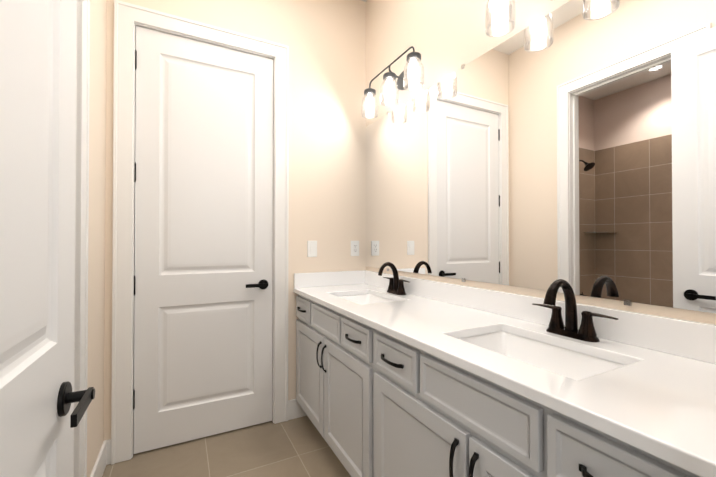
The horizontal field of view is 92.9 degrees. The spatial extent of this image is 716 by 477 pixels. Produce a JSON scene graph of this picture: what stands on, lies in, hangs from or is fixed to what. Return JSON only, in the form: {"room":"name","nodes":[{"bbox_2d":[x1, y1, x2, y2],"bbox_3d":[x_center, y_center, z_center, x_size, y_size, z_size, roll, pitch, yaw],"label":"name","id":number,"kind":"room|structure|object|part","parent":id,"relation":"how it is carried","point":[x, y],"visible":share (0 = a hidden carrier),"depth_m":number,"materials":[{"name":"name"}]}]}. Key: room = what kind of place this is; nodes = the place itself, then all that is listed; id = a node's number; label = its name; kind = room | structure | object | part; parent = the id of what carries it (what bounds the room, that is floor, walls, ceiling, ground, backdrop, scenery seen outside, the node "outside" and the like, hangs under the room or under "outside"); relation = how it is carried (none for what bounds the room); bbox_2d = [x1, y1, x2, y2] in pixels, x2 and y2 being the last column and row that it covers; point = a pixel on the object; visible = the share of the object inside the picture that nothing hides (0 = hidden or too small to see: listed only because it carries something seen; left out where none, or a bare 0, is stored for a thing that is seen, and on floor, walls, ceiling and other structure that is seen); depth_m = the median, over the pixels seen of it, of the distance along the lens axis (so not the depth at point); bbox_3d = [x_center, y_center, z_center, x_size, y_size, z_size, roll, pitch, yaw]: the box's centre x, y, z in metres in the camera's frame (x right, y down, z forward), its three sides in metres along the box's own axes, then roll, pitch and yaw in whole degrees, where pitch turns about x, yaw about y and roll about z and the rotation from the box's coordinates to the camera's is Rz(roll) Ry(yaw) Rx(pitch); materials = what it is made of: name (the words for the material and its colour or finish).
{"room":"bathroom","nodes":[
{"label":"bathroom","id":0,"kind":"room"},
{"bbox_2d":[87,0,106,476],"bbox_3d":[-0.916,-0.309,0.835,0.120,3.050,2.240,0,-1,-27],"label":"wall","id":1,"kind":"structure","parent":0,"point":[96,231],"depth_m":1.67,"materials":[{"name":"beige paint"}]},
{"bbox_2d":[0,0,94,476],"bbox_3d":[-0.465,-0.012,0.396,0.139,2.424,0.818,0,-1,-27],"label":"entry door","id":2,"kind":"structure","parent":1,"relation":"in","point":[37,148],"depth_m":0.58,"materials":[{"name":"white wood"}]},
{"bbox_3d":[-0.465,-0.068,0.397,0.139,2.020,0.818,0,-1,-27],"label":"entry door hardware","id":3,"kind":"part","parent":2,"relation":"part of","materials":[{"name":"black metal"}]},
{"bbox_2d":[73,33,76,476],"bbox_3d":[-0.985,-0.011,0.965,0.121,2.457,0.794,0,-1,-27],"label":"trim","id":4,"kind":"structure","parent":1,"relation":"attached to","point":[75,239],"depth_m":1.33,"materials":[{"name":"white wood"}]},
{"bbox_2d":[74,0,89,476],"bbox_3d":[-0.921,-0.051,0.999,0.024,2.536,0.952,0,-1,-27],"label":"trim","id":5,"kind":"structure","parent":1,"relation":"attached to","point":[82,226],"depth_m":1.36,"materials":[{"name":"white wood"}]},
{"bbox_2d":[90,439,110,476],"bbox_3d":[-1.251,1.158,1.631,0.030,0.130,0.494,0,-1,-27],"label":"baseboard","id":6,"kind":"structure","parent":1,"relation":"attached to","point":[104,456],"depth_m":1.77,"materials":[{"name":"white wood"}]},
{"bbox_2d":[102,416,350,476],"bbox_3d":[-0.438,1.238,0.528,3.020,0.050,3.440,0,-1,-27],"label":"floor","id":7,"kind":"structure","parent":0,"point":[298,447],"depth_m":1.90,"materials":[{"name":"tile"}]},
{"bbox_2d":[293,290,715,476],"bbox_3d":[0.288,0.792,1.518,0.580,0.860,2.114,0,-1,-27],"label":"bathroom vanity","id":8,"kind":"object","parent":7,"relation":"on","point":[397,375],"depth_m":1.08,"materials":[{"name":"grey paint"}]},
{"bbox_2d":[293,282,715,473],"bbox_3d":[0.293,0.347,1.524,0.568,0.030,2.114,0,-1,-27],"label":"countertop","id":9,"kind":"structure","parent":8,"relation":"on","point":[665,402],"depth_m":0.81,"materials":[{"name":"white stone"}]},
{"bbox_2d":[337,290,400,301],"bbox_3d":[0.045,0.433,1.990,0.360,0.157,0.515,0,-1,-27],"label":"sink","id":10,"kind":"object","parent":9,"relation":"in","point":[362,295],"depth_m":2.20,"materials":[{"name":"white ceramic"}]},
{"bbox_2d":[377,262,412,293],"bbox_3d":[0.193,0.240,2.069,0.153,0.194,0.278,0,-1,-27],"label":"faucet","id":11,"kind":"object","parent":9,"relation":"on","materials":[{"name":"black metal"}]},
{"bbox_2d":[453,326,628,377],"bbox_3d":[0.531,0.424,1.052,0.360,0.157,0.515,0,-1,-27],"label":"sink","id":12,"kind":"object","parent":9,"relation":"in","point":[575,361],"depth_m":1.16,"materials":[{"name":"white ceramic"}]},
{"bbox_2d":[529,279,620,341],"bbox_3d":[0.680,0.232,1.130,0.153,0.194,0.278,0,-1,-27],"label":"faucet","id":13,"kind":"object","parent":9,"relation":"on","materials":[{"name":"black metal"}]},
{"bbox_2d":[104,0,365,440],"bbox_3d":[-0.687,-0.296,2.283,1.860,3.050,0.120,0,-1,-27],"label":"wall","id":14,"kind":"structure","parent":0,"point":[324,41],"depth_m":2.40,"materials":[{"name":"beige paint"}]},
{"bbox_2d":[111,0,288,464],"bbox_3d":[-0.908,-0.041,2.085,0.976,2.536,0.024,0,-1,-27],"label":"trim","id":15,"kind":"structure","parent":14,"relation":"attached to","point":[127,16],"depth_m":1.90,"materials":[{"name":"white wood"}]},
{"bbox_2d":[134,26,272,453],"bbox_3d":[-0.926,0.003,2.119,0.778,2.424,0.035,0,-1,-27],"label":"closet door","id":16,"kind":"structure","parent":14,"relation":"in","point":[203,320],"depth_m":2.08,"materials":[{"name":"white wood"}]},
{"bbox_2d":[133,50,267,409],"bbox_3d":[-0.935,-0.053,2.083,0.768,2.036,0.082,0,-1,-27],"label":"hardware piece","id":17,"kind":"object","parent":16,"relation":"attached to","point":[262,284],"visible":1,"depth_m":1.93,"materials":[{"name":"black metal"}]},
{"bbox_2d":[307,241,316,256],"bbox_3d":[-0.322,0.073,2.396,0.070,0.115,0.010,0,-1,-27],"label":"switch plate","id":18,"kind":"object","parent":14,"relation":"attached to","point":[311,248],"visible":1,"depth_m":2.39,"materials":[{"name":"white plastic"}]},
{"bbox_2d":[294,270,364,285],"bbox_3d":[-0.187,0.290,2.456,0.564,0.100,0.019,0,-1,-27],"label":"backsplash","id":19,"kind":"structure","parent":14,"relation":"attached to","point":[338,278],"depth_m":2.44,"materials":[{"name":"white stone"}]},
{"bbox_2d":[351,241,358,255],"bbox_3d":[-0.022,0.074,2.552,0.070,0.115,0.009,0,-1,-27],"label":"electrical outlet plate","id":20,"kind":"object","parent":14,"relation":"attached to","point":[354,248],"visible":1,"depth_m":2.55,"materials":[{"name":"white plastic"}]},
{"bbox_2d":[366,0,715,324],"bbox_3d":[0.629,-0.302,1.636,0.120,3.050,2.240,0,-1,-27],"label":"wall","id":21,"kind":"structure","parent":0,"point":[445,38],"depth_m":1.85,"materials":[{"name":"beige paint"}]},
{"bbox_2d":[362,46,423,118],"bbox_3d":[0.223,-0.945,2.095,0.180,0.236,0.602,0,-1,-27],"label":"sconce","id":22,"kind":"object","parent":21,"relation":"attached to","point":[406,77],"visible":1,"depth_m":2.05,"materials":[{"name":"black"}]},
{"bbox_2d":[485,0,515,36],"bbox_3d":[0.710,-0.953,1.157,0.180,0.236,0.602,0,-1,-27],"label":"sconce","id":23,"kind":"object","parent":21,"relation":"attached to","point":[499,10],"visible":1,"depth_m":1.34,"materials":[{"name":"clear"}]},
{"bbox_2d":[365,0,715,312],"bbox_3d":[0.542,-0.327,1.663,0.008,1.084,2.101,0,-1,-27],"label":"mirror","id":24,"kind":"object","parent":21,"relation":"attached to","point":[572,143],"visible":1,"depth_m":1.23,"materials":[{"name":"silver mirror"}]},
{"bbox_2d":[365,270,715,361],"bbox_3d":[0.541,0.283,1.642,0.020,0.100,2.094,0,-1,-27],"label":"backsplash","id":25,"kind":"structure","parent":21,"relation":"attached to","point":[690,339],"depth_m":1.07,"materials":[{"name":"white stone"}]}
]}

